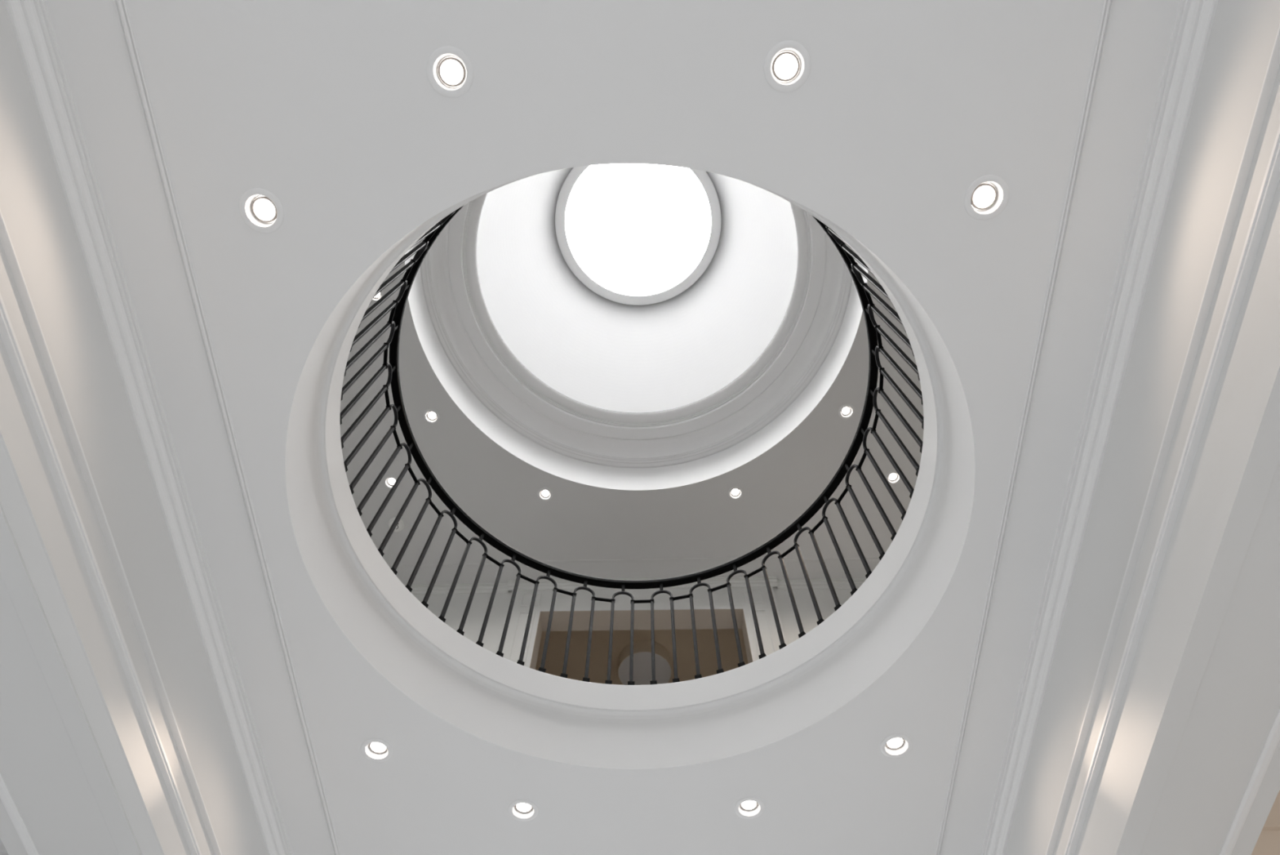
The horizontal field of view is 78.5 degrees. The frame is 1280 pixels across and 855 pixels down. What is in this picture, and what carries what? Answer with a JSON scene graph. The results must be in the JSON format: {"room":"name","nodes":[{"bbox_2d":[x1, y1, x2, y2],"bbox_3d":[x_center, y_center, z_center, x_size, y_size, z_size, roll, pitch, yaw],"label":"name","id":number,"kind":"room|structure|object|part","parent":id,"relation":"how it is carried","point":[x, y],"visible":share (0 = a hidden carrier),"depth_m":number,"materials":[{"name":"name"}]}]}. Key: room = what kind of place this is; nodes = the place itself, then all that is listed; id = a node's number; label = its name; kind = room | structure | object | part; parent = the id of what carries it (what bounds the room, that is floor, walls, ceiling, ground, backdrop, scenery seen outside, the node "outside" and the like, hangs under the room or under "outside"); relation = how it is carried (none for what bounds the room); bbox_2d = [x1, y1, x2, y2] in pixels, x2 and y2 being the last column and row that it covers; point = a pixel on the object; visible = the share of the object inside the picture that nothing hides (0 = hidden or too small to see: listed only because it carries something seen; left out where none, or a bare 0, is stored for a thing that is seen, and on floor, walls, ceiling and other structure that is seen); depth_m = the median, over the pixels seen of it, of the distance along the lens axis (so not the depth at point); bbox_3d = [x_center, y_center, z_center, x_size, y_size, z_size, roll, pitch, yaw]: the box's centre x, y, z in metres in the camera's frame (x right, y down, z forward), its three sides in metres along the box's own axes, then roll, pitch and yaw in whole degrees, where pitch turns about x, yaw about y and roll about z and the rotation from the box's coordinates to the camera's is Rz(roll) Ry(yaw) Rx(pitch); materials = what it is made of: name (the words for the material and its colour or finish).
{"room":"entrance hall","nodes":[
{"label":"entrance hall","id":0,"kind":"room"},
{"bbox_2d":[0,838,4,848],"bbox_3d":[-5.673,2.735,2.106,6.680,3.770,0.112,-1,-66,1],"label":"wall","id":1,"kind":"structure","parent":0,"point":[2,846],"depth_m":3.63,"materials":[{"name":"grey paint"}]},
{"bbox_2d":[0,848,8,854],"bbox_3d":[-5.670,1.983,3.618,6.680,0.034,0.020,-1,-66,1],"label":"trim","id":2,"kind":"structure","parent":1,"relation":"attached to","point":[2,851],"depth_m":3.58,"materials":[{"name":"grey paint"}]},
{"bbox_2d":[0,0,267,854],"bbox_3d":[-2.087,1.312,1.467,0.546,3.790,10.560,-1,-66,1],"label":"wall","id":3,"kind":"structure","parent":0,"point":[41,769],"depth_m":2.66,"materials":[{"name":"white paint"}]},
{"bbox_2d":[0,773,39,854],"bbox_3d":[-2.261,0.822,2.563,0.038,0.010,10.560,-1,-66,1],"label":"bead","id":4,"kind":"object","parent":3,"relation":"attached to","point":[6,797],"depth_m":2.82,"materials":[{"name":"white paint"}]},
{"bbox_2d":[0,427,164,854],"bbox_3d":[-1.875,0.809,2.575,0.135,0.043,10.560,-1,-66,1],"label":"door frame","id":5,"kind":"structure","parent":3,"relation":"attached to","point":[14,573],"depth_m":2.56,"materials":[{"name":"white paint"}]},
{"bbox_2d":[0,293,201,854],"bbox_3d":[-1.797,0.747,2.711,0.029,0.021,10.560,-1,-66,1],"label":"trim","id":6,"kind":"structure","parent":3,"relation":"attached to","point":[10,340],"depth_m":2.56,"materials":[{"name":"white paint"}]},
{"bbox_2d":[0,208,222,854],"bbox_3d":[-1.798,0.702,2.811,0.026,0.008,10.560,-1,-66,1],"label":"trim","id":7,"kind":"structure","parent":3,"relation":"attached to","point":[5,238],"depth_m":2.61,"materials":[{"name":"white paint"}]},
{"bbox_2d":[4,0,292,854],"bbox_3d":[-1.781,0.555,3.136,0.058,0.098,10.560,-1,-66,1],"label":"crown molding","id":8,"kind":"structure","parent":3,"relation":"attached to","point":[30,20],"depth_m":2.80,"materials":[{"name":"white paint"}]},
{"bbox_2d":[44,0,1179,854],"bbox_3d":[-0.051,0.512,3.158,3.559,0.001,10.560,-1,-66,1],"label":"ceiling","id":9,"kind":"structure","parent":0,"point":[331,108],"depth_m":2.62,"materials":[{"name":"white paint"}]},
{"bbox_2d":[114,0,341,854],"bbox_3d":[-1.527,0.534,3.172,0.032,0.020,10.560,-1,-66,1],"label":"molding","id":10,"kind":"structure","parent":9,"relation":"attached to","point":[121,5],"depth_m":2.84,"materials":[{"name":"white paint"}]},
{"bbox_2d":[239,187,284,232],"bbox_3d":[-1.259,-0.727,2.622,0.145,0.040,0.145,-1,-66,1],"label":"recessed light","id":11,"kind":"object","parent":9,"relation":"in","point":[259,208],"visible":1,"depth_m":2.62,"materials":[{"name":"grey metal"}]},
{"bbox_2d":[360,737,392,762],"bbox_3d":[-1.208,1.474,3.611,0.145,0.040,0.145,-1,-66,1],"label":"recessed light","id":12,"kind":"object","parent":9,"relation":"in","point":[375,749],"visible":0.97,"depth_m":3.61,"materials":[{"name":"grey metal"}]},
{"bbox_2d":[426,45,473,97],"bbox_3d":[-0.589,-1.110,2.448,0.145,0.040,0.145,-1,-66,1],"label":"recessed light","id":13,"kind":"object","parent":9,"relation":"in","point":[446,73],"visible":1,"depth_m":2.44,"materials":[{"name":"white metal"}]},
{"bbox_2d":[507,799,538,821],"bbox_3d":[-0.559,1.827,3.768,0.145,0.040,0.145,-1,-66,1],"label":"recessed light","id":14,"kind":"object","parent":9,"relation":"in","point":[522,810],"visible":0.97,"depth_m":3.77,"materials":[{"name":"grey metal"}]},
{"bbox_2d":[284,178,975,768],"bbox_3d":[-0.038,0.295,3.249,2.679,0.343,2.679,-1,-66,1],"label":"rim","id":15,"kind":"object","parent":9,"relation":"attached to","point":[491,711],"visible":0.91,"depth_m":3.54,"materials":[{"name":"white paint"}]},
{"bbox_2d":[733,796,764,818],"bbox_3d":[0.522,1.810,3.757,0.145,0.040,0.145,-1,-66,1],"label":"recessed light","id":16,"kind":"object","parent":9,"relation":"in","point":[748,807],"visible":0.96,"depth_m":3.76,"materials":[{"name":"grey"}]},
{"bbox_2d":[764,40,810,92],"bbox_3d":[0.456,-1.123,2.439,0.145,0.040,0.145,-1,-66,1],"label":"recessed light","id":17,"kind":"object","parent":9,"relation":"in","point":[789,68],"visible":1,"depth_m":2.44,"materials":[{"name":"grey metal"}]},
{"bbox_2d":[880,733,912,757],"bbox_3d":[1.170,1.447,3.592,0.145,0.040,0.145,-1,-66,1],"label":"recessed light","id":18,"kind":"object","parent":9,"relation":"in","point":[895,745],"visible":0.94,"depth_m":3.59,"materials":[{"name":"grey metal"}]},
{"bbox_2d":[964,174,1008,220],"bbox_3d":[1.143,-0.764,2.599,0.145,0.040,0.145,-1,-66,1],"label":"recessed light","id":19,"kind":"object","parent":9,"relation":"in","point":[986,197],"visible":1,"depth_m":2.60,"materials":[{"name":"grey metal"}]},
{"bbox_2d":[934,0,1113,854],"bbox_3d":[1.438,0.489,3.144,0.026,0.020,10.560,-1,-66,1],"label":"molding","id":20,"kind":"structure","parent":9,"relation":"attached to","point":[1107,6],"depth_m":2.83,"materials":[{"name":"white paint"}]},
{"bbox_2d":[340,253,923,584],"bbox_3d":[-0.041,-1.733,6.199,8.640,0.001,7.360,-1,-66,1],"label":"ceiling","id":21,"kind":"structure","parent":0,"point":[497,489],"depth_m":7.27,"materials":[{"name":"paint"}]},
{"bbox_2d":[371,289,383,302],"bbox_3d":[-2.192,-1.111,6.502,0.145,0.040,0.145,-1,-66,1],"label":"recessed light","id":22,"kind":"object","parent":21,"relation":"in","point":[378,296],"visible":0.34,"depth_m":6.51,"materials":[{"name":"grey"}]},
{"bbox_2d":[382,475,398,488],"bbox_3d":[-2.289,0.499,7.226,0.145,0.040,0.145,-1,-66,1],"label":"recessed light","id":23,"kind":"object","parent":21,"relation":"in","point":[388,481],"visible":0.67,"depth_m":7.22,"materials":[{"name":"grey"}]},
{"bbox_2d":[388,517,404,531],"bbox_3d":[-2.297,0.921,7.374,0.148,0.046,0.148,17,-67,-8],"label":"smoke detector","id":24,"kind":"object","parent":21,"relation":"attached to","point":[400,526],"visible":0.69,"depth_m":7.36,"materials":[{"name":"white plastic"}]},
{"bbox_2d":[422,408,439,423],"bbox_3d":[-1.846,-0.105,6.954,0.145,0.040,0.145,-1,-66,1],"label":"recessed light","id":25,"kind":"object","parent":21,"relation":"in","point":[430,415],"visible":1,"depth_m":6.95,"materials":[{"name":"grey"}]},
{"bbox_2d":[388,563,497,567],"bbox_3d":[-2.840,1.347,7.590,2.923,0.012,0.027,-1,-66,1],"label":"bead","id":26,"kind":"object","parent":21,"relation":"attached to","point":[464,564],"visible":0.15,"depth_m":7.58,"materials":[{"name":"paint"}]},
{"bbox_2d":[537,487,552,501],"bbox_3d":[-0.878,0.613,7.274,0.145,0.040,0.145,-1,-66,1],"label":"recessed light","id":27,"kind":"object","parent":21,"relation":"in","point":[544,494],"visible":1,"depth_m":7.27,"materials":[{"name":"grey"}]},
{"bbox_2d":[404,241,867,489],"bbox_3d":[-0.029,-1.238,6.660,3.888,0.435,3.888,-1,-66,1],"label":"cove","id":28,"kind":"object","parent":21,"relation":"attached to","point":[532,453],"visible":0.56,"depth_m":7.21,"materials":[{"name":"white paint"}]},
{"bbox_2d":[419,237,853,467],"bbox_3d":[-0.029,-1.343,6.893,3.808,0.076,3.808,-1,-66,1],"label":"ring","id":29,"kind":"object","parent":28,"relation":"attached to","point":[425,270],"visible":0.57,"depth_m":7.39,"materials":[{"name":"white paint"}]},
{"bbox_2d":[430,202,844,457],"bbox_3d":[-0.028,-1.394,7.007,3.638,0.174,3.638,-1,-66,1],"label":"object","id":30,"kind":"structure","parent":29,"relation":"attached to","point":[461,328],"depth_m":7.47,"materials":[{"name":"white paint"}]},
{"bbox_2d":[461,193,813,428],"bbox_3d":[-0.028,-1.455,7.143,3.178,0.137,3.178,-1,-66,1],"label":"crown molding","id":31,"kind":"structure","parent":30,"relation":"attached to","point":[487,330],"depth_m":7.49,"materials":[{"name":"white paint"}]},
{"bbox_2d":[475,192,797,413],"bbox_3d":[-0.028,-1.487,7.215,2.947,0.020,2.947,-1,-66,1],"label":"joint","id":32,"kind":"object","parent":31,"relation":"attached to","point":[487,193],"visible":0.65,"depth_m":7.65,"materials":[{"name":"grey paint"}]},
{"bbox_2d":[497,556,786,563],"bbox_3d":[0.018,1.279,7.552,2.794,0.012,0.027,-1,-66,1],"label":"bead","id":33,"kind":"object","parent":21,"relation":"attached to","point":[769,557],"visible":0.7,"depth_m":7.55,"materials":[{"name":"paint"}]},
{"bbox_2d":[727,486,743,499],"bbox_3d":[0.883,0.601,7.263,0.145,0.040,0.145,-1,-66,1],"label":"recessed light","id":34,"kind":"object","parent":21,"relation":"in","point":[734,492],"visible":1,"depth_m":7.26,"materials":[{"name":"grey"}]},
{"bbox_2d":[786,557,879,561],"bbox_3d":[2.876,1.260,7.536,2.923,0.012,0.027,-1,-66,1],"label":"bead","id":35,"kind":"object","parent":21,"relation":"attached to","point":[824,559],"visible":0.35,"depth_m":7.54,"materials":[{"name":"paint"}]},
{"bbox_2d":[838,404,854,418],"bbox_3d":[1.821,-0.146,6.925,0.145,0.040,0.145,-1,-66,1],"label":"recessed light","id":36,"kind":"object","parent":21,"relation":"in","point":[846,411],"visible":1,"depth_m":6.92,"materials":[{"name":"grey"}]},
{"bbox_2d":[885,470,901,484],"bbox_3d":[2.322,0.453,7.193,0.145,0.040,0.145,-1,-66,1],"label":"recessed light","id":37,"kind":"object","parent":21,"relation":"in","point":[893,477],"visible":0.96,"depth_m":7.19,"materials":[{"name":"grey"}]},
{"bbox_2d":[413,586,857,666],"bbox_3d":[0.021,2.271,6.260,8.640,3.172,0.219,-1,-66,1],"label":"wall","id":38,"kind":"structure","parent":0,"point":[700,595],"depth_m":7.35,"materials":[{"name":"paint"}]},
{"bbox_2d":[507,611,535,666],"bbox_3d":[-1.050,2.246,6.085,0.154,2.597,0.013,-1,-66,1],"label":"trim","id":39,"kind":"structure","parent":38,"relation":"attached to","point":[519,612],"depth_m":6.97,"materials":[{"name":"paint"}]},
{"bbox_2d":[520,592,541,605],"bbox_3d":[-1.037,1.635,7.444,0.179,0.186,0.013,-1,-66,1],"label":"trim","id":40,"kind":"structure","parent":38,"relation":"attached to","point":[529,593],"depth_m":7.45,"materials":[{"name":"paint"}]},
{"bbox_2d":[404,576,866,594],"bbox_3d":[0.022,1.528,7.619,8.640,0.098,0.087,-1,-66,1],"label":"crown molding","id":41,"kind":"structure","parent":38,"relation":"attached to","point":[523,584],"depth_m":7.61,"materials":[{"name":"paint"}]},
{"bbox_2d":[527,607,755,669],"bbox_3d":[0.013,2.354,6.073,1.920,2.763,0.229,-1,-66,1],"label":"door frame","id":42,"kind":"structure","parent":38,"relation":"in","point":[662,616],"depth_m":7.30,"materials":[{"name":"white paint"}]},
{"bbox_2d":[743,590,764,603],"bbox_3d":[1.081,1.603,7.424,0.179,0.186,0.013,-1,-66,1],"label":"trim","id":43,"kind":"structure","parent":38,"relation":"attached to","point":[744,591],"depth_m":7.40,"materials":[{"name":"paint"}]},
{"bbox_2d":[749,608,776,655],"bbox_3d":[1.087,2.213,6.064,0.154,2.597,0.013,-1,-66,1],"label":"trim","id":44,"kind":"structure","parent":38,"relation":"attached to","point":[756,609],"depth_m":6.99,"materials":[{"name":"paint"}]},
{"bbox_2d":[476,167,797,412],"bbox_3d":[-0.025,-1.944,8.230,2.997,2.208,2.997,2,-66,-1],"label":"ceiling","id":45,"kind":"structure","parent":0,"point":[593,349],"depth_m":8.67,"materials":[{"name":"white paint"}]},
{"bbox_2d":[555,163,721,305],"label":"window","id":46,"kind":"structure","parent":45,"relation":"attached to","point":[631,233],"depth_m":10.14,"materials":[{"name":"white glass"}]},
{"bbox_2d":[535,628,748,684],"bbox_3d":[0.059,3.364,8.518,4.800,0.050,3.840,-1,-66,1],"label":"ceiling","id":47,"kind":"structure","parent":0,"point":[598,660],"depth_m":8.01,"materials":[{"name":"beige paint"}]},
{"bbox_2d":[617,639,671,684],"bbox_3d":[0.049,2.434,7.975,0.541,0.178,0.541,-1,-66,1],"label":"drum ceiling light","id":48,"kind":"object","parent":47,"relation":"attached to","point":[642,672],"visible":0.77,"depth_m":7.88,"materials":[{"name":"beige fabric"}]},
{"bbox_2d":[1004,0,1279,854],"bbox_3d":[1.949,1.250,1.428,0.490,3.790,10.560,-1,-66,1],"label":"wall","id":49,"kind":"structure","parent":0,"point":[1236,706],"depth_m":2.55,"materials":[{"name":"white paint"}]},
{"bbox_2d":[980,0,1218,854],"bbox_3d":[1.680,0.503,3.103,0.058,0.098,10.560,-1,-66,1],"label":"crown molding","id":50,"kind":"structure","parent":49,"relation":"attached to","point":[1193,21],"depth_m":2.79,"materials":[{"name":"white paint"}]},
{"bbox_2d":[1045,24,1279,854],"bbox_3d":[1.695,0.648,2.778,0.026,0.008,10.560,-1,-66,1],"label":"trim","id":51,"kind":"structure","parent":49,"relation":"attached to","point":[1274,60],"depth_m":2.44,"materials":[{"name":"white paint"}]},
{"bbox_2d":[1063,124,1279,854],"bbox_3d":[1.693,0.694,2.677,0.029,0.021,10.560,-1,-66,1],"label":"trim","id":52,"kind":"structure","parent":49,"relation":"attached to","point":[1272,175],"depth_m":2.41,"materials":[{"name":"white paint"}]},
{"bbox_2d":[1099,295,1279,854],"bbox_3d":[1.748,0.763,2.521,0.088,0.074,10.560,-1,-66,1],"label":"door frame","id":53,"kind":"structure","parent":49,"relation":"attached to","point":[1253,459],"depth_m":2.39,"materials":[{"name":"white paint"}]},
{"bbox_2d":[1219,708,1279,854],"bbox_3d":[2.101,0.771,2.487,0.038,0.010,10.560,-1,-66,1],"label":"bead","id":54,"kind":"object","parent":49,"relation":"attached to","point":[1273,740],"depth_m":2.69,"materials":[{"name":"white paint"}]},
{"bbox_2d":[1251,790,1279,854],"bbox_3d":[5.601,2.490,1.965,6.765,3.770,0.112,-1,-66,1],"label":"wall","id":55,"kind":"structure","parent":0,"point":[1268,842],"depth_m":3.46,"materials":[{"name":"paint"}]},
{"bbox_2d":[1261,822,1279,831],"bbox_3d":[5.604,1.738,3.477,6.765,0.034,0.020,-1,-66,1],"label":"trim","id":56,"kind":"structure","parent":55,"relation":"attached to","point":[1268,826],"depth_m":3.49,"materials":[{"name":"paint"}]},
{"label":"floor","id":57,"kind":"structure","parent":0,"visible":0},
{"bbox_2d":[339,204,923,684],"bbox_3d":[-0.036,-0.043,4.001,2.723,0.948,2.723,20,-67,-9],"label":"balustrade","id":58,"kind":"object","parent":57,"relation":"on","point":[397,307],"visible":0.8,"depth_m":4.27,"materials":[{"name":"black metal"}]},
{"bbox_3d":[-1.362,-0.323,4.309,0.018,0.078,0.020,5,-66,-2],"label":"rail post","id":59,"kind":"part","parent":58,"relation":"part of","materials":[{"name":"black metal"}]},
{"bbox_3d":[-1.363,-0.105,4.407,0.018,0.078,0.020,-4,-66,2],"label":"rail post","id":60,"kind":"part","parent":58,"relation":"part of","materials":[{"name":"black metal"}]},
{"bbox_3d":[-1.322,0.110,4.503,0.018,0.078,0.020,-14,-67,6],"label":"rail post","id":61,"kind":"part","parent":58,"relation":"part of","materials":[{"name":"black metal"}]},
{"bbox_3d":[-1.240,0.315,4.595,0.018,0.078,0.020,-23,-68,10],"label":"rail post","id":62,"kind":"part","parent":58,"relation":"part of","materials":[{"name":"black metal"}]},
{"bbox_3d":[-1.119,0.502,4.679,0.018,0.078,0.020,-33,-70,14],"label":"rail post","id":63,"kind":"part","parent":58,"relation":"part of","materials":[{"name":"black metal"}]},
{"bbox_3d":[-0.963,0.668,4.753,0.020,0.078,0.018,42,-72,-16],"label":"rail post","id":64,"kind":"part","parent":58,"relation":"part of","materials":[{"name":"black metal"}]},
{"bbox_3d":[-0.777,0.805,4.814,0.020,0.078,0.018,31,-69,-13],"label":"rail post","id":65,"kind":"part","parent":58,"relation":"part of","materials":[{"name":"black metal"}]},
{"bbox_3d":[-0.568,0.910,4.861,0.020,0.078,0.018,22,-68,-9],"label":"rail post","id":66,"kind":"part","parent":58,"relation":"part of","materials":[{"name":"black metal"}]},
{"bbox_3d":[-0.341,0.979,4.891,0.020,0.078,0.018,12,-66,-5],"label":"rail post","id":67,"kind":"part","parent":58,"relation":"part of","materials":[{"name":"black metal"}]},
{"bbox_3d":[-0.105,1.010,4.904,0.020,0.078,0.018,3,-66,-1],"label":"rail post","id":68,"kind":"part","parent":58,"relation":"part of","materials":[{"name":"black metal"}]},
{"bbox_3d":[-0.035,-0.228,4.411,2.724,0.048,2.724,-1,-66,1],"label":"handrail","id":69,"kind":"part","parent":58,"relation":"part of","materials":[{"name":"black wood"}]},
{"bbox_3d":[0.134,1.002,4.900,0.020,0.078,0.018,-7,-66,3],"label":"rail post","id":70,"kind":"part","parent":58,"relation":"part of","materials":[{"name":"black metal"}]},
{"bbox_3d":[0.367,0.955,4.878,0.020,0.078,0.018,-16,-67,7],"label":"rail post","id":71,"kind":"part","parent":58,"relation":"part of","materials":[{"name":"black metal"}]},
{"bbox_3d":[0.588,0.871,4.840,0.020,0.078,0.018,-26,-68,11],"label":"rail post","id":72,"kind":"part","parent":58,"relation":"part of","materials":[{"name":"black metal"}]},
{"bbox_3d":[0.788,0.753,4.786,0.020,0.078,0.018,-36,-71,15],"label":"rail post","id":73,"kind":"part","parent":58,"relation":"part of","materials":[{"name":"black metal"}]},
{"bbox_3d":[0.962,0.604,4.719,0.018,0.078,0.020,39,-71,-16],"label":"rail post","id":74,"kind":"part","parent":58,"relation":"part of","materials":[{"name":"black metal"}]},
{"bbox_3d":[1.104,0.428,4.639,0.018,0.078,0.020,29,-69,-12],"label":"rail post","id":75,"kind":"part","parent":58,"relation":"part of","materials":[{"name":"black metal"}]},
{"bbox_3d":[1.209,0.233,4.551,0.018,0.078,0.020,19,-67,-8],"label":"rail post","id":76,"kind":"part","parent":58,"relation":"part of","materials":[{"name":"black metal"}]},
{"bbox_3d":[1.274,0.023,4.457,0.018,0.078,0.020,10,-66,-4],"label":"rail post","id":77,"kind":"part","parent":58,"relation":"part of","materials":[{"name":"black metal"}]},
{"bbox_3d":[1.297,-0.194,4.359,0.018,0.078,0.020,0,-66,0],"label":"rail post","id":78,"kind":"part","parent":58,"relation":"part of","materials":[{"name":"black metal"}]},
{"bbox_2d":[324,173,937,710],"bbox_3d":[-0.038,0.188,3.487,2.707,0.179,2.707,-1,-66,1],"label":"opening trim","id":79,"kind":"structure","parent":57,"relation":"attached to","point":[522,678],"depth_m":3.80,"materials":[{"name":"white paint"}]}
]}

